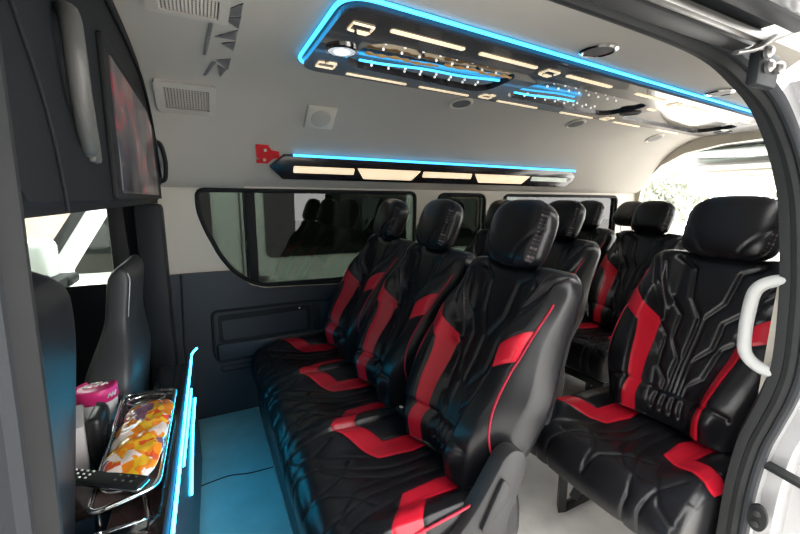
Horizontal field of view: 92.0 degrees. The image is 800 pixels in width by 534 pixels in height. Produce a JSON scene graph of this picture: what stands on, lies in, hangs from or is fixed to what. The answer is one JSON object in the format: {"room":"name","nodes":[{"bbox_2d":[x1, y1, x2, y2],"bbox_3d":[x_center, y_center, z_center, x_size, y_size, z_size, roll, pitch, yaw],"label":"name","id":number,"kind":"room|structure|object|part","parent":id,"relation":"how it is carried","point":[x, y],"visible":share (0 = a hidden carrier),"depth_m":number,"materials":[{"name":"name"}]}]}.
{"room":"vehicle interior","nodes":[
{"label":"vehicle interior","id":0,"kind":"room"},
{"bbox_2d":[158,186,635,287],"bbox_3d":[-0.035,0.113,2.397,4.570,1.165,0.040,-5,11,-27],"label":"wall","id":1,"kind":"structure","parent":0,"point":[189,249],"depth_m":1.85,"materials":[{"name":"beige plastic"}]},
{"bbox_2d":[27,238,79,286],"bbox_3d":[-1.612,-0.012,1.729,0.220,0.220,0.260,-5,11,-27],"label":"mirror","id":2,"kind":"object","parent":1,"relation":"attached to","point":[43,252],"visible":0.51,"depth_m":1.73,"materials":[{"name":"white paint"}]},
{"bbox_2d":[0,0,161,217],"bbox_3d":[-0.894,-0.385,0.894,0.505,0.483,1.590,-5,11,-27],"label":"upper cabinet","id":3,"kind":"object","parent":1,"relation":"attached to","point":[56,176],"depth_m":0.49,"materials":[{"name":"black plastic"}]},
{"bbox_3d":[-0.464,-0.257,0.557,0.036,0.199,0.164,-7,12,-35],"label":"grab handle","id":4,"kind":"part","parent":3,"relation":"part of","materials":[{"name":"grey plastic"}]},
{"bbox_2d":[96,30,159,198],"bbox_3d":[-0.756,-0.356,1.124,0.013,0.311,0.908,-5,11,-27],"label":"television","id":5,"kind":"object","parent":3,"relation":"attached to","point":[129,130],"visible":1,"depth_m":0.86,"materials":[{"name":"black glass"}]},
{"bbox_2d":[65,284,106,288],"bbox_3d":[-1.523,-0.086,1.579,0.630,0.400,0.034,-5,11,-27],"label":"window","id":6,"kind":"structure","parent":1,"relation":"in","point":[97,285],"depth_m":1.68,"materials":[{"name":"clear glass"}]},
{"bbox_2d":[66,206,153,389],"bbox_3d":[-1.593,0.277,1.589,1.045,1.100,0.011,-5,11,-27],"label":"trim","id":7,"kind":"structure","parent":1,"relation":"attached to","point":[88,304],"depth_m":1.70,"materials":[{"name":"plastic"}]},
{"bbox_2d":[106,207,130,269],"bbox_3d":[-1.229,-0.105,1.699,0.070,0.420,0.030,-5,11,-27],"label":"trim","id":8,"kind":"structure","parent":1,"relation":"attached to","point":[120,249],"depth_m":1.68,"materials":[{"name":"grey plastic"}]},
{"bbox_2d":[134,203,178,387],"bbox_3d":[-1.093,0.254,1.766,0.100,1.075,0.130,-5,11,-27],"label":"trim","id":9,"kind":"structure","parent":1,"relation":"attached to","point":[149,218],"depth_m":1.68,"materials":[{"name":"plastic"}]},
{"bbox_2d":[154,138,167,184],"bbox_3d":[-0.997,-0.440,1.617,0.045,0.190,0.065,-5,11,-27],"label":"handle","id":10,"kind":"object","parent":1,"relation":"attached to","point":[157,142],"visible":0.88,"depth_m":1.62,"materials":[{"name":"black plastic"}]},
{"bbox_2d":[153,78,215,115],"bbox_3d":[-0.821,-0.648,1.486,0.205,0.092,0.140,-5,11,-27],"label":"air vent","id":11,"kind":"object","parent":1,"relation":"attached to","point":[171,96],"visible":1,"depth_m":1.48,"materials":[{"name":"grey plastic"}]},
{"bbox_2d":[144,0,230,24],"bbox_3d":[-0.499,-0.623,0.907,0.180,0.016,0.155,-5,11,-27],"label":"air vent","id":12,"kind":"object","parent":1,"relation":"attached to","point":[201,10],"visible":1,"depth_m":0.93,"materials":[{"name":"grey plastic"}]},
{"bbox_2d":[113,0,274,187],"bbox_3d":[-0.902,-0.438,0.934,1.095,0.433,1.561,-5,11,-27],"label":"ceiling panel","id":13,"kind":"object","parent":1,"relation":"attached to","point":[201,151],"depth_m":1.40,"materials":[{"name":"grey plastic"}]},
{"bbox_2d":[203,3,242,76],"bbox_3d":[-0.544,-0.665,1.165,0.087,0.029,0.566,-5,11,-27],"label":"decal","id":14,"kind":"object","parent":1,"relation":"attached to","point":[236,10],"visible":0.88,"depth_m":1.13,"materials":[{"name":"plastic"}]},
{"bbox_2d":[170,270,338,419],"bbox_3d":[0.434,0.286,2.619,3.480,0.752,0.048,-5,11,-27],"label":"side wall panel","id":15,"kind":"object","parent":1,"relation":"attached to","point":[228,318],"depth_m":1.97,"materials":[{"name":"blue plastic"}]},
{"bbox_3d":[-0.702,0.302,2.033,0.423,0.108,0.004,-5,11,-27],"label":"pocket panel","id":16,"kind":"part","parent":15,"relation":"part of","materials":[{"name":"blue plastic"}]},
{"bbox_3d":[-0.467,0.273,2.148,0.045,0.150,0.004,-5,11,-27],"label":"pocket post","id":17,"kind":"part","parent":15,"relation":"part of","materials":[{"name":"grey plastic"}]},
{"bbox_2d":[195,188,416,286],"bbox_3d":[-0.438,-0.159,2.130,1.200,0.529,0.038,-5,11,-27],"label":"window","id":18,"kind":"structure","parent":1,"relation":"in","point":[265,237],"depth_m":2.06,"materials":[{"name":"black glass"}]},
{"bbox_3d":[-0.756,-0.146,1.974,0.048,0.500,0.024,-5,11,-27],"label":"sliding sash post","id":19,"kind":"part","parent":18,"relation":"part of","materials":[{"name":"black metal"}]},
{"bbox_3d":[-0.342,0.066,2.220,0.928,0.026,0.018,-5,11,-27],"label":"sash rail","id":20,"kind":"part","parent":18,"relation":"part of","materials":[{"name":"black metal"}]},
{"bbox_2d":[438,193,485,250],"bbox_3d":[0.399,-0.234,2.548,0.393,0.503,0.034,-5,11,-27],"label":"window","id":21,"kind":"structure","parent":1,"relation":"in","point":[473,205],"depth_m":2.58,"materials":[{"name":"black glass"}]},
{"bbox_2d":[503,194,617,231],"bbox_3d":[1.250,-0.303,2.976,1.243,0.503,0.034,-5,11,-27],"label":"window","id":22,"kind":"structure","parent":1,"relation":"in","point":[607,200],"depth_m":3.04,"materials":[{"name":"clear glass"}]},
{"bbox_2d":[201,373,635,533],"bbox_3d":[0.356,0.852,1.740,4.570,0.060,1.760,-5,11,-27],"label":"floor","id":23,"kind":"structure","parent":0,"point":[537,492],"depth_m":1.40,"materials":[{"name":"plastic"}]},
{"bbox_2d":[31,271,75,533],"bbox_3d":[-0.795,0.527,0.469,0.658,0.995,0.460,-5,11,-27],"label":"seat","id":24,"kind":"object","parent":23,"relation":"on","point":[54,310],"visible":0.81,"depth_m":0.63,"materials":[{"name":"black leather"}]},
{"bbox_2d":[84,254,150,404],"bbox_3d":[-1.200,0.439,1.286,0.621,0.880,0.472,-5,11,-27],"label":"seat","id":25,"kind":"object","parent":23,"relation":"on","point":[122,353],"visible":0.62,"depth_m":1.23,"materials":[{"name":"grey leather"}]},
{"bbox_2d":[75,348,201,533],"bbox_3d":[-0.689,0.686,0.993,0.333,0.505,1.252,-5,11,-27],"label":"console","id":26,"kind":"object","parent":23,"relation":"on","point":[175,503],"visible":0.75,"depth_m":0.97},
{"bbox_2d":[76,405,89,469],"bbox_3d":[-0.804,0.428,0.949,0.055,0.125,0.135,-8,13,-38],"label":"carton","id":27,"kind":"object","parent":26,"relation":"on","point":[82,446],"visible":0.36,"depth_m":0.91,"materials":[{"name":"white cardboard"}]},
{"bbox_2d":[76,379,118,420],"bbox_3d":[-0.900,0.401,1.151,0.106,0.106,0.106,-5,11,-27],"label":"tub","id":28,"kind":"object","parent":26,"relation":"on","point":[87,395],"visible":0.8,"depth_m":1.13,"materials":[{"name":"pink plastic"}]},
{"bbox_3d":[-0.900,0.370,1.145,0.106,0.041,0.106,-5,11,-27],"label":"lid","id":29,"kind":"part","parent":28,"relation":"part of","materials":[{"name":"pink plastic"}]},
{"bbox_2d":[86,402,111,462],"bbox_3d":[-0.764,0.418,0.991,0.042,0.125,0.100,-5,11,-27],"label":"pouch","id":30,"kind":"object","parent":26,"relation":"on","point":[98,423],"visible":0.82,"depth_m":0.95,"materials":[{"name":"black plastic"}]},
{"bbox_2d":[86,388,176,533],"bbox_3d":[-0.669,0.460,0.984,0.160,0.051,0.578,-5,11,-27],"label":"tray","id":31,"kind":"object","parent":26,"relation":"on","point":[105,500],"visible":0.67,"depth_m":0.82,"materials":[{"name":"silver metal"}]},
{"bbox_2d":[76,469,149,491],"bbox_3d":[-0.625,0.449,0.820,0.183,0.016,0.040,2,10,7],"label":"remote control","id":32,"kind":"object","parent":31,"relation":"on","point":[117,481],"visible":0.77,"depth_m":0.81,"materials":[{"name":"black plastic"}]},
{"bbox_2d":[101,399,173,474],"bbox_3d":[-0.640,0.420,0.958,0.118,0.066,0.298,-3,11,-20],"label":"snack bag","id":33,"kind":"object","parent":31,"relation":"on","point":[137,447],"visible":0.94,"depth_m":0.92,"materials":[{"name":"multicoloured plastic"}]},
{"bbox_3d":[-0.578,0.685,1.049,0.012,0.488,1.250,-4,11,-25],"label":"panel","id":34,"kind":"part","parent":26,"relation":"part of","materials":[{"name":"blue plastic"}]},
{"bbox_2d":[199,408,291,533],"bbox_3d":[-0.591,0.866,1.425,0.289,0.008,1.325,-5,11,-27],"label":"floor mat","id":35,"kind":"object","parent":23,"relation":"on","point":[241,492],"visible":0.89,"depth_m":1.53,"materials":[{"name":"blue plastic"}]},
{"bbox_2d":[251,199,583,533],"bbox_3d":[-0.108,0.301,1.487,0.761,1.112,1.386,-5,11,-27],"label":"seat","id":36,"kind":"object","parent":23,"relation":"on","point":[423,399],"visible":1,"depth_m":1.18,"materials":[{"name":"black leather"}]},
{"bbox_2d":[251,334,353,413],"bbox_3d":[-0.422,0.509,1.892,0.534,0.233,0.449,-5,11,-27],"label":"seat cushion","id":37,"kind":"object","parent":36,"relation":"on","point":[279,360],"depth_m":1.84,"materials":[{"name":"black leather"}]},
{"bbox_2d":[264,365,399,487],"bbox_3d":[-0.218,0.580,1.497,0.534,0.233,0.449,-5,11,-27],"label":"seat cushion","id":38,"kind":"object","parent":36,"relation":"on","point":[301,407],"depth_m":1.43,"materials":[{"name":"black leather"}]},
{"bbox_3d":[-0.161,0.156,1.964,0.407,0.621,0.455,-5,11,-27],"label":"backrest","id":39,"kind":"part","parent":36,"relation":"part of","materials":[{"name":"black leather"}]},
{"bbox_2d":[286,416,519,533],"bbox_3d":[-0.013,0.651,1.103,0.534,0.233,0.449,-5,11,-27],"label":"seat cushion","id":40,"kind":"object","parent":36,"relation":"on","point":[375,474],"depth_m":1.04,"materials":[{"name":"black leather"}]},
{"bbox_3d":[0.043,0.227,1.569,0.407,0.621,0.455,-5,11,-27],"label":"backrest","id":41,"kind":"part","parent":36,"relation":"part of","materials":[{"name":"black leather"}]},
{"bbox_3d":[0.247,0.297,1.175,0.407,0.621,0.455,-5,11,-27],"label":"backrest","id":42,"kind":"part","parent":36,"relation":"part of","materials":[{"name":"black leather"}]},
{"bbox_3d":[0.230,0.569,0.926,0.085,0.122,0.012,-5,11,-27],"label":"recline lever","id":43,"kind":"part","parent":36,"relation":"part of","materials":[{"name":"plastic"}]},
{"bbox_3d":[0.413,0.290,1.071,0.136,0.300,0.050,-5,11,-27],"label":"armrest","id":44,"kind":"part","parent":36,"relation":"part of","materials":[{"name":"black leather"}]},
{"bbox_2d":[464,200,600,397],"bbox_3d":[0.449,0.196,2.103,0.761,1.111,0.905,-5,11,-27],"label":"seat","id":45,"kind":"object","parent":23,"relation":"on","point":[580,257],"visible":0.18,"depth_m":1.87,"materials":[{"name":"black leather"}]},
{"bbox_3d":[0.505,0.089,2.370,0.407,0.621,0.455,-5,11,-27],"label":"backrest","id":46,"kind":"part","parent":45,"relation":"part of","materials":[{"name":"black leather"}]},
{"bbox_2d":[557,368,564,397],"bbox_3d":[0.448,0.513,1.903,0.534,0.233,0.449,-5,11,-27],"label":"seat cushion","id":47,"kind":"object","parent":45,"relation":"on","point":[560,391],"depth_m":1.82,"materials":[{"name":"black leather"}]},
{"bbox_3d":[0.709,0.160,1.975,0.407,0.621,0.455,-5,11,-27],"label":"backrest","id":48,"kind":"part","parent":45,"relation":"part of","materials":[{"name":"black leather"}]},
{"bbox_2d":[588,201,642,312],"bbox_3d":[1.686,0.063,2.903,0.407,1.100,0.455,-5,11,-27],"label":"seat","id":49,"kind":"object","parent":23,"relation":"on","point":[623,216],"visible":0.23,"depth_m":2.88,"materials":[{"name":"black leather"}]},
{"bbox_2d":[565,200,686,389],"bbox_3d":[1.155,0.135,2.475,0.761,1.111,0.905,-5,11,-27],"label":"seat","id":50,"kind":"object","parent":23,"relation":"on","point":[625,258],"visible":0.38,"depth_m":2.34,"materials":[{"name":"black leather"}]},
{"bbox_3d":[1.070,0.555,2.507,0.420,0.045,0.840,-5,11,-27],"label":"seat frame","id":51,"kind":"part","parent":50,"relation":"part of","materials":[{"name":"black paint"}]},
{"bbox_2d":[565,315,613,382],"bbox_3d":[1.154,0.452,2.275,0.534,0.233,0.449,-5,11,-27],"label":"seat cushion","id":52,"kind":"object","parent":50,"relation":"on","point":[587,357],"depth_m":2.09,"materials":[{"name":"black leather"}]},
{"bbox_3d":[1.160,0.656,2.280,0.178,0.151,0.036,-5,11,-27],"label":"leg","id":53,"kind":"part","parent":50,"relation":"part of","materials":[{"name":"black paint"}]},
{"bbox_3d":[1.210,0.029,2.742,0.407,0.621,0.455,-5,11,-27],"label":"backrest","id":54,"kind":"part","parent":50,"relation":"part of","materials":[{"name":"black leather"}]},
{"bbox_3d":[1.415,0.099,2.347,0.407,0.621,0.455,-5,11,-27],"label":"backrest","id":55,"kind":"part","parent":50,"relation":"part of","materials":[{"name":"black leather"}]},
{"bbox_2d":[530,195,778,533],"bbox_3d":[0.876,0.335,1.278,0.761,1.131,0.545,-5,11,-27],"label":"passenger seat","id":56,"kind":"object","parent":23,"relation":"on","point":[652,447],"visible":0.84,"depth_m":1.27,"materials":[{"name":"black leather"}]},
{"bbox_3d":[0.658,0.773,1.415,0.225,0.218,0.040,-5,11,-27],"label":"leg","id":57,"kind":"part","parent":56,"relation":"part of","materials":[{"name":"black paint"}]},
{"bbox_2d":[530,386,732,533],"bbox_3d":[0.773,0.603,1.272,0.534,0.188,0.524,-5,11,-27],"label":"seat cushion","id":58,"kind":"object","parent":56,"relation":"on","point":[641,462],"depth_m":1.15,"materials":[{"name":"black leather"}]},
{"bbox_3d":[1.034,0.272,1.348,0.407,0.621,0.545,-5,11,-27],"label":"backrest","id":59,"kind":"part","parent":56,"relation":"part of","materials":[{"name":"black leather"}]},
{"bbox_2d":[244,0,799,193],"bbox_3d":[0.338,-0.565,1.544,4.570,0.470,1.629,-5,11,-27],"label":"ceiling","id":60,"kind":"structure","parent":0,"point":[375,120],"depth_m":1.81,"materials":[{"name":"grey plastic"}]},
{"bbox_2d":[304,105,337,129],"bbox_3d":[-0.365,-0.686,1.773,0.135,0.085,0.103,-5,11,-27],"label":"speaker","id":61,"kind":"object","parent":60,"relation":"attached to","point":[318,117],"visible":1,"depth_m":1.76},
{"bbox_2d":[311,111,330,126],"bbox_3d":[-0.362,-0.678,1.769,0.092,0.007,0.092,-5,-27,-27],"label":"grille","id":62,"kind":"object","parent":61,"relation":"attached to","point":[318,118],"depth_m":1.77,"materials":[{"name":"grey plastic"}]},
{"bbox_2d":[269,154,575,186],"bbox_3d":[0.309,-0.560,2.321,2.096,0.117,0.085,-5,11,-27],"label":"light bar","id":63,"kind":"object","parent":60,"relation":"attached to","point":[287,166],"visible":1,"depth_m":2.18,"materials":[{"name":"plastic"}]},
{"bbox_2d":[255,144,279,163],"bbox_3d":[-0.624,-0.531,1.822,0.110,0.082,0.052,-5,11,-27],"label":"sticker","id":64,"kind":"object","parent":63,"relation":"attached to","point":[264,153],"visible":1,"depth_m":1.82,"materials":[{"name":"red plastic"}]},
{"bbox_2d":[449,98,472,108],"bbox_3d":[0.296,-0.791,1.870,0.116,0.032,0.115,-4,11,-22],"label":"recessed light","id":65,"kind":"object","parent":60,"relation":"in","point":[460,103],"visible":1,"depth_m":1.86,"materials":[{"name":"beige plastic"}]},
{"bbox_2d":[298,0,758,136],"bbox_3d":[1.008,-0.777,1.826,2.910,0.038,0.540,-5,11,-29],"label":"ceiling light panel","id":66,"kind":"object","parent":60,"relation":"attached to","point":[381,41],"visible":0.98,"depth_m":1.39,"materials":[{"name":"plastic"}]},
{"bbox_2d":[565,119,586,127],"bbox_3d":[1.043,-0.851,2.294,0.116,0.038,0.114,-4,11,-22],"label":"recessed light","id":67,"kind":"object","parent":60,"relation":"in","point":[579,122],"visible":1,"depth_m":2.28,"materials":[{"name":"beige plastic"}]},
{"bbox_2d":[579,42,618,57],"bbox_3d":[0.640,-0.698,1.246,0.116,0.012,0.116,-5,12,-27],"label":"recessed light","id":68,"kind":"object","parent":60,"relation":"in","point":[596,50],"visible":1,"depth_m":1.24,"materials":[{"name":"silver metal"}]},
{"bbox_2d":[645,134,663,142],"bbox_3d":[1.790,-0.907,2.719,0.116,0.051,0.110,-6,12,-31],"label":"lamp","id":69,"kind":"object","parent":60,"relation":"attached to","point":[653,138],"visible":1,"depth_m":2.71,"materials":[{"name":"beige plastic"}]},
{"bbox_2d":[704,88,735,96],"bbox_3d":[1.427,-0.777,1.723,0.116,0.012,0.116,-5,12,-27],"label":"recessed light","id":70,"kind":"object","parent":60,"relation":"in","point":[725,91],"visible":0.95,"depth_m":1.71,"materials":[{"name":"silver metal"}]},
{"bbox_2d":[635,130,762,201],"bbox_3d":[2.419,-0.129,2.633,0.050,1.590,1.700,-5,11,-27],"label":"wall","id":71,"kind":"structure","parent":0,"point":[707,142],"depth_m":2.84,"materials":[{"name":"beige plastic"}]},
{"bbox_2d":[679,140,774,186],"bbox_3d":[2.920,-0.756,2.780,0.952,0.312,1.475,-5,11,-27],"label":"tailgate","id":72,"kind":"object","parent":71,"relation":"attached to","point":[746,164],"visible":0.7,"depth_m":3.06,"materials":[{"name":"silver metal"}]},
{"bbox_3d":[2.846,-0.749,2.743,0.111,0.054,1.360,-5,11,-27],"label":"glass frame","id":73,"kind":"part","parent":72,"relation":"part of","materials":[{"name":"white plastic"}]},
{"bbox_2d":[665,223,778,260],"bbox_3d":[2.189,0.989,4.732,60.000,0.100,60.000,-5,11,-27],"label":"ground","id":74,"kind":"structure","parent":0,"point":[676,230],"depth_m":22.21,"materials":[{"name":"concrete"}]},
{"bbox_2d":[25,213,69,239],"bbox_3d":[-3.725,-1.181,7.210,26.000,3.300,0.300,-5,11,-27],"label":"wall","id":75,"kind":"structure","parent":74,"relation":"on","point":[44,226],"depth_m":6.14,"materials":[{"name":"white paint"}]},
{"bbox_2d":[53,209,113,286],"bbox_3d":[-0.943,0.069,3.780,4.939,1.999,1.675,-5,11,-27],"label":"van","id":76,"kind":"object","parent":74,"relation":"on","point":[83,244],"visible":0.02,"depth_m":2.33,"materials":[{"name":"white paint"}]},
{"bbox_2d":[642,165,715,233],"bbox_3d":[9.284,-2.271,14.324,3.509,3.114,4.053,4,11,19],"label":"tree","id":77,"kind":"object","parent":74,"relation":"on","point":[655,191],"visible":0.48,"depth_m":13.40,"materials":[{"name":"green plant"}]},
{"bbox_2d":[762,187,776,198],"bbox_3d":[13.993,-1.964,12.976,3.835,3.038,4.120,7,12,34],"label":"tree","id":78,"kind":"object","parent":74,"relation":"on","point":[774,196],"visible":0.05,"depth_m":13.74,"materials":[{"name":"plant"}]},
{"bbox_2d":[758,287,778,393],"bbox_3d":[1.847,0.177,1.422,2.100,1.400,0.030,-5,11,-27],"label":"wall","id":79,"kind":"structure","parent":0,"point":[771,338],"depth_m":0.94,"materials":[{"name":"beige plastic"}]},
{"bbox_2d":[749,61,799,533],"bbox_3d":[0.921,0.248,0.905,0.293,1.427,0.142,4,11,22],"label":"sliding door","id":80,"kind":"structure","parent":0,"point":[780,498],"depth_m":0.93,"materials":[{"name":"silver metal"}]},
{"bbox_2d":[0,0,799,533],"bbox_3d":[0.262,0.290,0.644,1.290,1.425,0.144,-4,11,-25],"label":"trim","id":81,"kind":"structure","parent":80,"relation":"attached to","point":[15,267],"depth_m":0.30,"materials":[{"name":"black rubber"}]},
{"bbox_2d":[586,0,799,50],"bbox_3d":[0.153,-0.380,0.436,1.160,0.047,0.119,-5,11,-27],"label":"door track","id":82,"kind":"object","parent":80,"relation":"attached to","point":[733,25],"visible":0.88,"depth_m":0.61,"materials":[{"name":"grey metal"}]},
{"bbox_3d":[0.154,-0.364,0.439,1.140,0.016,0.016,-5,11,-27],"label":"rail","id":83,"kind":"part","parent":82,"relation":"part of","materials":[{"name":"metal"}]},
{"bbox_2d":[732,28,797,90],"bbox_3d":[0.695,-0.411,0.712,0.276,0.148,0.052,-3,10,-18],"label":"hinge","id":84,"kind":"object","parent":82,"relation":"attached to","point":[764,67],"depth_m":0.70,"materials":[{"name":"metal"}]},
{"bbox_3d":[0.682,-0.369,0.726,0.080,0.060,0.020,-5,11,-27],"label":"bracket plate","id":85,"kind":"part","parent":84,"relation":"part of","materials":[{"name":"metal"}]},
{"bbox_3d":[0.699,-0.425,0.698,0.276,0.114,0.029,-3,10,-18],"label":"arm","id":86,"kind":"part","parent":84,"relation":"part of","materials":[{"name":"metal"}]},
{"bbox_2d":[747,503,768,531],"bbox_3d":[0.856,0.602,0.928,0.018,0.070,0.039,-5,11,-27],"label":"door stopper","id":87,"kind":"object","parent":80,"relation":"attached to","point":[757,515],"depth_m":0.92,"materials":[{"name":"black rubber"}]},
{"bbox_2d":[737,275,785,376],"bbox_3d":[0.854,0.134,0.887,0.043,0.269,0.113,-9,14,-43],"label":"handle","id":88,"kind":"object","parent":80,"relation":"attached to","point":[754,292],"visible":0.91,"depth_m":0.90,"materials":[{"name":"white plastic"}]},
{"bbox_2d":[764,461,799,488],"bbox_3d":[0.893,0.482,0.891,0.030,0.023,0.100,-5,11,-27],"label":"trim","id":89,"kind":"structure","parent":80,"relation":"attached to","point":[793,479],"depth_m":0.89,"materials":[{"name":"black rubber"}]},
{"bbox_2d":[770,0,799,15],"bbox_3d":[0.242,-0.362,0.352,1.900,0.040,0.100,-5,11,-27],"label":"trim","id":90,"kind":"structure","parent":80,"relation":"attached to","point":[793,6],"depth_m":0.55,"materials":[{"name":"silver metal"}]}
]}

